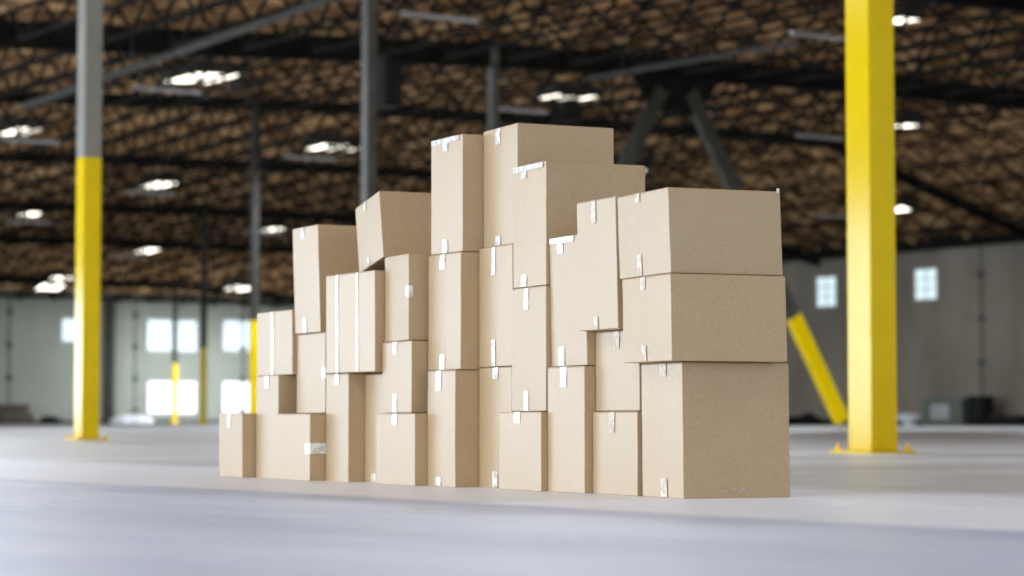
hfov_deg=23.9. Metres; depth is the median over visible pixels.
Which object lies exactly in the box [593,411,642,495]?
carton
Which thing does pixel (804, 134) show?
strip light
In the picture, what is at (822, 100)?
joist
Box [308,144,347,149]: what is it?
diffuser
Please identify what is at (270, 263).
joist
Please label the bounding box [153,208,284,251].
joist
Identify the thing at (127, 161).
girder
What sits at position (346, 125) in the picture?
joist
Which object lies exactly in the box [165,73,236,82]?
diffuser
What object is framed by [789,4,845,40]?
strip light
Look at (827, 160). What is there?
joist
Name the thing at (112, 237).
joist
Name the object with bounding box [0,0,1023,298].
ceiling
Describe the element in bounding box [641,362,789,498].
carton
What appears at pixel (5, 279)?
girder
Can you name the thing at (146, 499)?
floor
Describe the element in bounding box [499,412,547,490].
carton
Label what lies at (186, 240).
joist
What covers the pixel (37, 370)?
wall
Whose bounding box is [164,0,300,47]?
joist
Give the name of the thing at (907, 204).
skylight
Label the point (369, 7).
column
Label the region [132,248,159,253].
skylight
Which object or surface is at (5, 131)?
diffuser
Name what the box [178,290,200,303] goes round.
joist
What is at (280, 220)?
joist
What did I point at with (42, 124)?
joist
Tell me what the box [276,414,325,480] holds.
carton
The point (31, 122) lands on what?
skylight
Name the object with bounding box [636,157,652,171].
skylight
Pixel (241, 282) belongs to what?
skylight
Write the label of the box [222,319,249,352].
window
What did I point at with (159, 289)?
joist
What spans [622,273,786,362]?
carton
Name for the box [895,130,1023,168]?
joist
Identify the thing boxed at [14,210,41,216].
skylight
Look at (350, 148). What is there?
skylight
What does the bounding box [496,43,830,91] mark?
girder
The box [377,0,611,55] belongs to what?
joist
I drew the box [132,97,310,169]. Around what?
joist
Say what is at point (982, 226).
joist
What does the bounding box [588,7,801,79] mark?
pipe
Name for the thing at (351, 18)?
joist
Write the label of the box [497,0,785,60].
joist
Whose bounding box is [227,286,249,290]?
diffuser
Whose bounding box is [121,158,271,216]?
joist
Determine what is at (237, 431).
carton
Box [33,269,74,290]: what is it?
skylight
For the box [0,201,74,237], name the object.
joist
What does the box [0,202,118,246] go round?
joist
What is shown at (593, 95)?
skylight
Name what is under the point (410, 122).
joist
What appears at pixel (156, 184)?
diffuser
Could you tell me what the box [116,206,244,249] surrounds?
joist
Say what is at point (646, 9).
joist
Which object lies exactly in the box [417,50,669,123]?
joist
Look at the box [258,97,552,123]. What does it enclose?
girder
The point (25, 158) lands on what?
girder
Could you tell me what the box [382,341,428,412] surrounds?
carton
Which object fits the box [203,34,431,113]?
joist
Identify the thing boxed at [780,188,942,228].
joist
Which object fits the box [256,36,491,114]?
joist
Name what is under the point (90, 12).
column
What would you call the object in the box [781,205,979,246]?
joist
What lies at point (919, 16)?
ceiling light
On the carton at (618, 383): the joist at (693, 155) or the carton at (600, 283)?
the carton at (600, 283)
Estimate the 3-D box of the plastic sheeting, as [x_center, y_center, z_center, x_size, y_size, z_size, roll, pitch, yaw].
[-24.927,8.626,158.804,3.235,0.646,2.135,2,-4,-34]
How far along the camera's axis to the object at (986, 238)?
119.25 m
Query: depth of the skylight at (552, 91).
90.45 m
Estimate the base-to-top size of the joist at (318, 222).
0.921 m
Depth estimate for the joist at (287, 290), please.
162.20 m
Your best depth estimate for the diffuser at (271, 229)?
135.66 m
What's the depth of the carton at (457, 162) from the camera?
10.20 m
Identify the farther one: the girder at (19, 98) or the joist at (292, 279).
the joist at (292, 279)
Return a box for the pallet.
[985,415,1023,425]
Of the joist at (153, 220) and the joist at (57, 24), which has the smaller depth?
the joist at (57, 24)
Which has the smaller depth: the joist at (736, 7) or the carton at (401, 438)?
the carton at (401, 438)
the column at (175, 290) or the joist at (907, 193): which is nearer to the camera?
the joist at (907, 193)
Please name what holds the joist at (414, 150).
attached to the ceiling
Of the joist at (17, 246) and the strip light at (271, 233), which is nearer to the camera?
the strip light at (271, 233)
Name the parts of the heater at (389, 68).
hanger rod, casing, hanger rod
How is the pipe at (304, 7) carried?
hanging from the ceiling
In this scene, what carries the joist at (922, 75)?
attached to the ceiling
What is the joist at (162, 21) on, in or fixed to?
attached to the ceiling
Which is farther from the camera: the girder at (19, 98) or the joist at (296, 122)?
the joist at (296, 122)
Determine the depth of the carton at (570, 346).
9.42 m
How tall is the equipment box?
1.420 m
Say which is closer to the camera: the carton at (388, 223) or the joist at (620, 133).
the carton at (388, 223)
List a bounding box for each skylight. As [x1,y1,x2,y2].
[0,116,44,135]
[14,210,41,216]
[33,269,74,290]
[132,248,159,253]
[137,170,182,188]
[158,60,247,83]
[219,277,249,291]
[227,76,254,90]
[259,219,288,231]
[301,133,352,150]
[340,138,360,152]
[533,81,582,99]
[571,85,603,100]
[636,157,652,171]
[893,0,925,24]
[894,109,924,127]
[895,195,918,214]
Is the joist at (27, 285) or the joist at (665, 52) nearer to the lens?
the joist at (665, 52)
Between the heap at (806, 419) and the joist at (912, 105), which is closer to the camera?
the joist at (912, 105)
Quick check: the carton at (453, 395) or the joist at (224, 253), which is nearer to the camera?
the carton at (453, 395)
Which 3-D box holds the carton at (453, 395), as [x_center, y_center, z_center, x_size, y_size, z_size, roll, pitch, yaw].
[-0.103,0.597,10.298,0.447,0.490,0.277,2,-4,-27]
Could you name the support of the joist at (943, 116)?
attached to the ceiling
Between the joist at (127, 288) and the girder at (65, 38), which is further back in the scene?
the joist at (127, 288)
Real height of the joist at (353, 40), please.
0.920 m
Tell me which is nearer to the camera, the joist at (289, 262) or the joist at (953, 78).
the joist at (953, 78)
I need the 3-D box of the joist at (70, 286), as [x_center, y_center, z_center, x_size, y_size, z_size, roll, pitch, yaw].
[-29.413,0.122,158.020,0.155,0.572,4.800,2,-16,-34]
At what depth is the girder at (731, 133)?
103.03 m
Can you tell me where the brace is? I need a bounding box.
[616,77,847,424]
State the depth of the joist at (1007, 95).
87.61 m
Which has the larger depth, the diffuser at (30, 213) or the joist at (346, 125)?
the diffuser at (30, 213)
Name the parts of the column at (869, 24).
plate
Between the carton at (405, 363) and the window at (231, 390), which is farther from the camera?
the window at (231, 390)
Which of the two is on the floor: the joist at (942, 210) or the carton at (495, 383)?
the carton at (495, 383)
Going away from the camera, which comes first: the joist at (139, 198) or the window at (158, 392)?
the joist at (139, 198)
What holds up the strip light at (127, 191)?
hanging from the ceiling
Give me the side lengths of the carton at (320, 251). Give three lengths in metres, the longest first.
0.501 x 0.436 x 0.327 m
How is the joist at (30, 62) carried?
attached to the ceiling
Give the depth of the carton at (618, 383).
9.11 m
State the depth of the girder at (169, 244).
142.51 m
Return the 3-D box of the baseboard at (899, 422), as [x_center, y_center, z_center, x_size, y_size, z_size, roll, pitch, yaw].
[34.243,5.570,99.642,0.119,0.300,171.850,2,-4,-34]
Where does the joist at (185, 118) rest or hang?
attached to the ceiling
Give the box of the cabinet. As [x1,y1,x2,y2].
[921,398,968,425]
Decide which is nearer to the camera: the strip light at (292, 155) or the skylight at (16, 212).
the strip light at (292, 155)
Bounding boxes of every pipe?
[22,0,338,109]
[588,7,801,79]
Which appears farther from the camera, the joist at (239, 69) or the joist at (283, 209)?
the joist at (283, 209)
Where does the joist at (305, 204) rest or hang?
attached to the ceiling
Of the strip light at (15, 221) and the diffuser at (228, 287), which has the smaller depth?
the strip light at (15, 221)
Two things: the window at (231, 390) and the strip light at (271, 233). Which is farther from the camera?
the window at (231, 390)
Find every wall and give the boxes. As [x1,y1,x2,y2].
[0,290,294,419]
[770,242,1023,419]
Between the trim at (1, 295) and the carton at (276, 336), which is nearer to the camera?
the carton at (276, 336)
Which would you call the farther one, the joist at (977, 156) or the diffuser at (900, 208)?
the diffuser at (900, 208)
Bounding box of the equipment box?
[967,396,993,425]
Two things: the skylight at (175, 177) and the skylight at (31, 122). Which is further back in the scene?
the skylight at (175, 177)
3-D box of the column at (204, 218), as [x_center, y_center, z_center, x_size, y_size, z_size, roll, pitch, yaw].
[-15.938,1.457,125.015,0.900,11.280,0.480,2,-4,-34]
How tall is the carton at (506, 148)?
0.494 m
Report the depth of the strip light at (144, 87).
79.50 m
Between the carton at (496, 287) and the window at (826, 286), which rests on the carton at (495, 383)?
the carton at (496, 287)
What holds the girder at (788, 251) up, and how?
attached to the wall at (968, 341)
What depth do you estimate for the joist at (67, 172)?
108.26 m
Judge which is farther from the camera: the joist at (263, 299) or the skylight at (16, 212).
the joist at (263, 299)
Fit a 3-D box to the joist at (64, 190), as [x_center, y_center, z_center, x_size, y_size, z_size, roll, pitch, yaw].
[-21.163,-4.762,112.108,0.155,0.920,16.000,2,-6,-34]
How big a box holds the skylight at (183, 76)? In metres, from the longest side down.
2.840 x 1.960 x 0.620 m
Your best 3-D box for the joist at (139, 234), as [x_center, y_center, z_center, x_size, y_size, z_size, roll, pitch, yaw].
[-20.392,-3.275,132.011,0.156,0.920,15.900,2,-6,-34]
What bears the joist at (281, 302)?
attached to the ceiling
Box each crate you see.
[0,404,28,412]
[0,413,32,423]
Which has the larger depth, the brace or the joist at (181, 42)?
the brace
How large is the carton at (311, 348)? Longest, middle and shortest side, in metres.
0.405 x 0.373 x 0.359 m
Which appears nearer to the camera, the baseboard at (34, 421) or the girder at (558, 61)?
the girder at (558, 61)
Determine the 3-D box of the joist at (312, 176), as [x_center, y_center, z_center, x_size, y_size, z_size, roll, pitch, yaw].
[-11.410,-4.656,118.634,0.155,0.920,16.000,2,-6,-34]
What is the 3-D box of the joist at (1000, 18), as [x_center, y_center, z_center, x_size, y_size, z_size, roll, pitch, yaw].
[13.722,-7.853,76.940,0.158,0.921,15.900,2,-4,-34]
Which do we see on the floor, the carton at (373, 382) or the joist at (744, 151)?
the carton at (373, 382)
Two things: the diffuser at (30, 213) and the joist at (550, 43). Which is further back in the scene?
the diffuser at (30, 213)
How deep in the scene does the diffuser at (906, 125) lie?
101.03 m
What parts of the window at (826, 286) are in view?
pane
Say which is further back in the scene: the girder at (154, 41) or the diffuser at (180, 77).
the diffuser at (180, 77)
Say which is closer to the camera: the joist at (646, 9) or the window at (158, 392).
the joist at (646, 9)
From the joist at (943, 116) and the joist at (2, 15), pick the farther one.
the joist at (943, 116)
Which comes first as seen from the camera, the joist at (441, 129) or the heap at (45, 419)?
the joist at (441, 129)
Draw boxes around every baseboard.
[0,420,218,423]
[827,420,922,425]
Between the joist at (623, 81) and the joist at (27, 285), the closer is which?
the joist at (623, 81)
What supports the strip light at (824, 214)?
hanging from the ceiling
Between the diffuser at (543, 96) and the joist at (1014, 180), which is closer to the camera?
the diffuser at (543, 96)
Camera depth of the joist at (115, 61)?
77.25 m
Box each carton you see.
[219,413,255,477]
[256,375,325,478]
[257,309,299,375]
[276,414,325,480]
[293,224,358,333]
[297,332,338,412]
[326,270,384,373]
[326,373,370,481]
[356,191,430,271]
[365,374,382,482]
[376,413,427,485]
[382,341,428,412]
[385,253,431,341]
[427,370,478,486]
[428,252,489,370]
[431,134,483,255]
[479,244,513,366]
[479,367,547,487]
[483,123,613,247]
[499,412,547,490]
[512,285,551,410]
[513,161,644,288]
[548,366,609,492]
[549,235,600,366]
[577,196,622,331]
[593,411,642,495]
[596,330,648,410]
[617,187,782,278]
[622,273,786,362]
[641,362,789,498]
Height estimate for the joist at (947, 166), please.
0.922 m
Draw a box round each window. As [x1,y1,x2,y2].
[60,317,74,342]
[146,318,197,352]
[146,380,197,414]
[221,380,248,413]
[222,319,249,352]
[816,275,837,307]
[914,267,938,301]
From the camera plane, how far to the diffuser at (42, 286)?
156.71 m
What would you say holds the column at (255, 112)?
on the floor
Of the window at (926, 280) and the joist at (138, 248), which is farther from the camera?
the joist at (138, 248)
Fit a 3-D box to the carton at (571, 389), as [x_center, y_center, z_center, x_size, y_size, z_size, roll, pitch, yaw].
[0.405,0.553,9.474,0.447,0.488,0.304,2,-4,-27]
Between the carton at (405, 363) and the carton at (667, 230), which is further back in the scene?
the carton at (405, 363)
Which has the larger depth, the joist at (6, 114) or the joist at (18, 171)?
the joist at (18, 171)
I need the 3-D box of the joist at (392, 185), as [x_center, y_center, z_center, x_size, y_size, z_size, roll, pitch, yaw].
[-9.459,-4.593,119.936,0.156,0.920,16.000,2,-6,-34]
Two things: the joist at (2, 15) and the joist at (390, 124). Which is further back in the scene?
the joist at (390, 124)
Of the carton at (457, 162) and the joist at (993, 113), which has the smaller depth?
the carton at (457, 162)
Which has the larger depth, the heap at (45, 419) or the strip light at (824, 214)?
the heap at (45, 419)
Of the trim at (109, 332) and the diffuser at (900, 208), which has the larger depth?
the trim at (109, 332)
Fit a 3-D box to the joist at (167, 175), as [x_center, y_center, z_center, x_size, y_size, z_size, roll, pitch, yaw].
[-19.213,-4.741,113.413,0.159,0.921,16.000,2,-6,-34]
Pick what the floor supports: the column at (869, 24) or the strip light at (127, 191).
the column at (869, 24)
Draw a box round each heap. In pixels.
[40,416,63,423]
[789,413,833,425]
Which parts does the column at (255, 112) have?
cap plate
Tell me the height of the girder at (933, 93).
0.830 m
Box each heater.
[377,0,402,109]
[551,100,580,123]
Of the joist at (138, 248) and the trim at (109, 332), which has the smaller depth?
the joist at (138, 248)
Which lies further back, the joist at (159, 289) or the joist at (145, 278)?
the joist at (159, 289)
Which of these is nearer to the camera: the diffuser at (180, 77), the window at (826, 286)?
the diffuser at (180, 77)
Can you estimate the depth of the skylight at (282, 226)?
134.99 m
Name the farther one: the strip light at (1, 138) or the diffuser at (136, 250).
the diffuser at (136, 250)
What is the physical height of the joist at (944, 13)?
0.921 m
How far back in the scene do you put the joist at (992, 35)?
79.73 m
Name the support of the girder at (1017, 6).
attached to the ceiling
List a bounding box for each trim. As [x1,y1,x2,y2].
[0,294,294,305]
[104,300,114,423]
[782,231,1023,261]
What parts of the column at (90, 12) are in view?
plate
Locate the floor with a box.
[0,424,1023,575]
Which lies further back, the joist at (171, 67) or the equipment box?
the equipment box
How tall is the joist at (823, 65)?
0.922 m
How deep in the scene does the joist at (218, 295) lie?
165.00 m
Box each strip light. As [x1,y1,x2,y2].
[0,111,59,143]
[5,196,50,223]
[108,255,146,258]
[125,170,173,195]
[133,60,201,93]
[241,231,281,234]
[284,131,335,160]
[400,0,478,22]
[499,107,547,113]
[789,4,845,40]
[796,117,843,139]
[818,187,846,217]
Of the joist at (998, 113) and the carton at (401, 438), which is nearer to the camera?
the carton at (401, 438)
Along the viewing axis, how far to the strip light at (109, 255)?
141.58 m
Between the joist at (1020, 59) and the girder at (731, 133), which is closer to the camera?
the joist at (1020, 59)
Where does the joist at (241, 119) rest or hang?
attached to the ceiling
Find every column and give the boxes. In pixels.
[63,0,109,439]
[169,282,181,423]
[196,207,211,424]
[245,97,265,412]
[361,0,376,203]
[486,41,502,130]
[830,0,915,453]
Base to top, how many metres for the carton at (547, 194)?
0.494 m
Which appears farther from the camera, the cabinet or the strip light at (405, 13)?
the cabinet
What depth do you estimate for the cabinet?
116.60 m
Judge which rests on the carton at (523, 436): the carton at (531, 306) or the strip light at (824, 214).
the carton at (531, 306)
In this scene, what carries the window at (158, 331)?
in the wall at (37, 370)
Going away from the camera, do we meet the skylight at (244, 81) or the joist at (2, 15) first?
the joist at (2, 15)
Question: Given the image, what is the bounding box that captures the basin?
[897,413,923,425]
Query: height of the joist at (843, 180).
0.922 m
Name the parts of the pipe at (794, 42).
hanger rod, hanger rod, hanger rod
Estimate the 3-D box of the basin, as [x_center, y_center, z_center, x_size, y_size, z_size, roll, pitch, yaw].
[18.497,6.121,112.494,1.360,0.600,1.360,0,-3,0]
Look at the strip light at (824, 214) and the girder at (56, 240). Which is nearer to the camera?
the strip light at (824, 214)
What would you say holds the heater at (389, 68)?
hanging from the ceiling
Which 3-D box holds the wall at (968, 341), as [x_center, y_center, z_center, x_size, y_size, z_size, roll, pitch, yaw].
[34.344,1.110,100.043,0.392,9.250,172.000,2,-4,-34]
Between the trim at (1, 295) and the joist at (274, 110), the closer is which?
the joist at (274, 110)
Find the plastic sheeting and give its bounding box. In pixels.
[110,414,153,423]
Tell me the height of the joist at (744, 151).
0.922 m
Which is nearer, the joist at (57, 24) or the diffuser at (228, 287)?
the joist at (57, 24)
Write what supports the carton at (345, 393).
on the floor
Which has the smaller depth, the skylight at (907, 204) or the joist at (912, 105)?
the joist at (912, 105)
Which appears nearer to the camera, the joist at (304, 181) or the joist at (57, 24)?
the joist at (57, 24)
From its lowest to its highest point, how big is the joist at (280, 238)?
0.920 m
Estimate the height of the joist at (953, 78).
0.920 m
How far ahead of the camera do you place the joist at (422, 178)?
111.94 m
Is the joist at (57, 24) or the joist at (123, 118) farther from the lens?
the joist at (123, 118)
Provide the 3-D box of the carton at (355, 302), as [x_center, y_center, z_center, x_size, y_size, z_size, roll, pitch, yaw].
[-0.573,0.161,10.962,0.366,0.447,0.513,2,-4,-29]
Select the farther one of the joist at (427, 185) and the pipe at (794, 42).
the joist at (427, 185)
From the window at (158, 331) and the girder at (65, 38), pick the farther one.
the window at (158, 331)
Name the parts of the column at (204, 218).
cap plate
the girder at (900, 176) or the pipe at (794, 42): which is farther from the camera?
the girder at (900, 176)
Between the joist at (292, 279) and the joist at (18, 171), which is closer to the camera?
the joist at (18, 171)
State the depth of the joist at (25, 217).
122.41 m
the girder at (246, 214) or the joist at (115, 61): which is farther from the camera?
the girder at (246, 214)
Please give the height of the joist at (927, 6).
0.921 m
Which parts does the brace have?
brace leg, gusset plate, brace leg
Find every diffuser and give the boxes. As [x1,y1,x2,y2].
[1,128,38,134]
[18,212,39,215]
[35,277,73,289]
[135,249,159,252]
[143,182,176,187]
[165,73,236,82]
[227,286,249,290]
[263,228,284,230]
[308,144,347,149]
[542,95,573,98]
[894,18,918,23]
[895,124,919,126]
[895,206,909,211]
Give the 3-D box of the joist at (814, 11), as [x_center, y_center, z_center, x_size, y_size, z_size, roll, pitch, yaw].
[5.919,-7.938,71.719,0.158,0.920,15.900,2,-4,-34]
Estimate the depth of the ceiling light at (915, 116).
100.64 m
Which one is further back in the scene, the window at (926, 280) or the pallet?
the window at (926, 280)
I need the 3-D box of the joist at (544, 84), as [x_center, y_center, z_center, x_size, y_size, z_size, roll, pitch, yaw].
[-1.163,-7.181,86.513,0.158,0.922,16.000,2,-4,-34]
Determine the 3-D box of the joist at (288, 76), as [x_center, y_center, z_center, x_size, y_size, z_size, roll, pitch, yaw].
[-8.966,-7.133,81.285,0.155,0.920,16.000,2,-4,-34]
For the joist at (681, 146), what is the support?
attached to the ceiling
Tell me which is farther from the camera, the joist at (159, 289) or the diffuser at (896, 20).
the joist at (159, 289)
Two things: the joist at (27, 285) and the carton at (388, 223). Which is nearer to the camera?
the carton at (388, 223)
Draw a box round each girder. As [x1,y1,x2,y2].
[0,19,77,51]
[0,90,252,108]
[0,152,76,163]
[0,201,202,214]
[0,235,75,244]
[0,276,173,287]
[101,154,360,174]
[101,238,292,253]
[103,25,495,67]
[177,282,293,301]
[208,207,355,222]
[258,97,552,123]
[376,166,430,177]
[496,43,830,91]
[568,117,827,146]
[782,244,820,266]
[824,139,1023,238]
[828,69,1023,109]
[899,0,1023,12]
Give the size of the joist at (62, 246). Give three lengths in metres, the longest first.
16.000 x 0.922 x 0.155 m
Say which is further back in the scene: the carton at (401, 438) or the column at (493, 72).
the column at (493, 72)
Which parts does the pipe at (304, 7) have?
hanger rod, hanger rod, hanger rod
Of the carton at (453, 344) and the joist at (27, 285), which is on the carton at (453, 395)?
the carton at (453, 344)
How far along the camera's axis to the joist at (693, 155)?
107.68 m
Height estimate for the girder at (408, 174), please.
0.490 m
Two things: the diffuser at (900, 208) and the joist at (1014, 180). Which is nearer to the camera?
the joist at (1014, 180)
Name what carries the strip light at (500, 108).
hanging from the ceiling
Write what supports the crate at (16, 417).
on the floor
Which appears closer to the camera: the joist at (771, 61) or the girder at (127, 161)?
the joist at (771, 61)
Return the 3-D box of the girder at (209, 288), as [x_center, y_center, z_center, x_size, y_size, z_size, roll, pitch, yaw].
[-16.522,0.500,163.719,13.726,1.390,0.240,2,-4,-34]
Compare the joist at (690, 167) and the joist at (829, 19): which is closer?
the joist at (829, 19)
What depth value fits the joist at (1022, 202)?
109.96 m
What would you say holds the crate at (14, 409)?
on the crate at (16, 417)
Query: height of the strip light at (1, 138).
1.379 m
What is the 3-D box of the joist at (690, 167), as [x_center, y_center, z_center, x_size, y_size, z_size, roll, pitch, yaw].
[7.345,-5.748,111.744,0.158,0.922,16.000,2,-6,-34]
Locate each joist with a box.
[0,13,7,19]
[0,21,158,97]
[0,22,77,75]
[0,87,19,119]
[0,90,141,161]
[0,105,73,141]
[0,149,26,179]
[0,151,74,195]
[0,152,127,212]
[0,199,34,225]
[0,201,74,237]
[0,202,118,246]
[0,233,39,263]
[0,234,75,276]
[7,0,141,40]
[9,236,115,285]
[14,284,39,299]
[19,24,231,109]
[27,94,197,167]
[34,154,178,214]
[40,203,163,247]
[44,238,152,286]
[47,285,73,300]
[100,239,187,282]
[101,156,226,211]
[101,204,204,244]
[102,27,300,108]
[102,93,255,163]
[103,0,241,43]
[110,241,224,288]
[112,278,142,302]
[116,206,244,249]
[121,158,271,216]
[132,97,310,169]
[141,31,361,111]
[144,279,175,302]
[146,242,259,289]
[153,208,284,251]
[163,160,318,217]
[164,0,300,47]
[176,244,290,290]
[178,100,360,171]
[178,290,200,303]
[190,210,322,252]
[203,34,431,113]
[205,163,358,219]
[207,294,234,305]
[209,260,293,294]
[225,213,355,253]
[226,103,413,173]
[232,0,430,50]
[237,290,269,306]
[242,275,293,298]
[245,165,403,219]
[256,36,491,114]
[260,223,355,255]
[267,300,293,307]
[270,285,293,301]
[274,106,465,175]
[285,178,430,222]
[301,0,522,52]
[311,41,554,117]
[318,111,513,177]
[323,184,429,224]
[376,114,550,178]
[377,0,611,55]
[377,46,612,120]
[408,116,609,181]
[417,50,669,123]
[433,0,699,58]
[467,58,721,126]
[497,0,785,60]
[520,59,776,124]
[556,0,844,65]
[576,63,828,127]
[611,87,845,135]
[613,124,694,162]
[613,131,645,149]
[614,128,741,167]
[615,0,943,68]
[636,132,782,178]
[645,133,822,188]
[650,156,846,190]
[656,73,926,138]
[672,1,1003,73]
[712,78,973,140]
[730,7,1023,77]
[744,85,1013,145]
[774,170,903,208]
[779,12,1023,81]
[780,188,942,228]
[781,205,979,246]
[788,104,1023,148]
[793,222,1016,260]
[829,109,1023,151]
[831,26,1023,85]
[894,42,1023,90]
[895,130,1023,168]
[906,155,1023,188]
[929,56,1023,95]
[945,178,1023,206]
[976,70,1023,99]
[982,200,1023,223]
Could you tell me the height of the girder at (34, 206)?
0.740 m
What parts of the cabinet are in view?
door, lid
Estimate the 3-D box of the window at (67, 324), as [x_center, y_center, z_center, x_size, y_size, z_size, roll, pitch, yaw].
[-29.264,2.810,160.915,1.663,1.698,0.081,2,-4,-34]

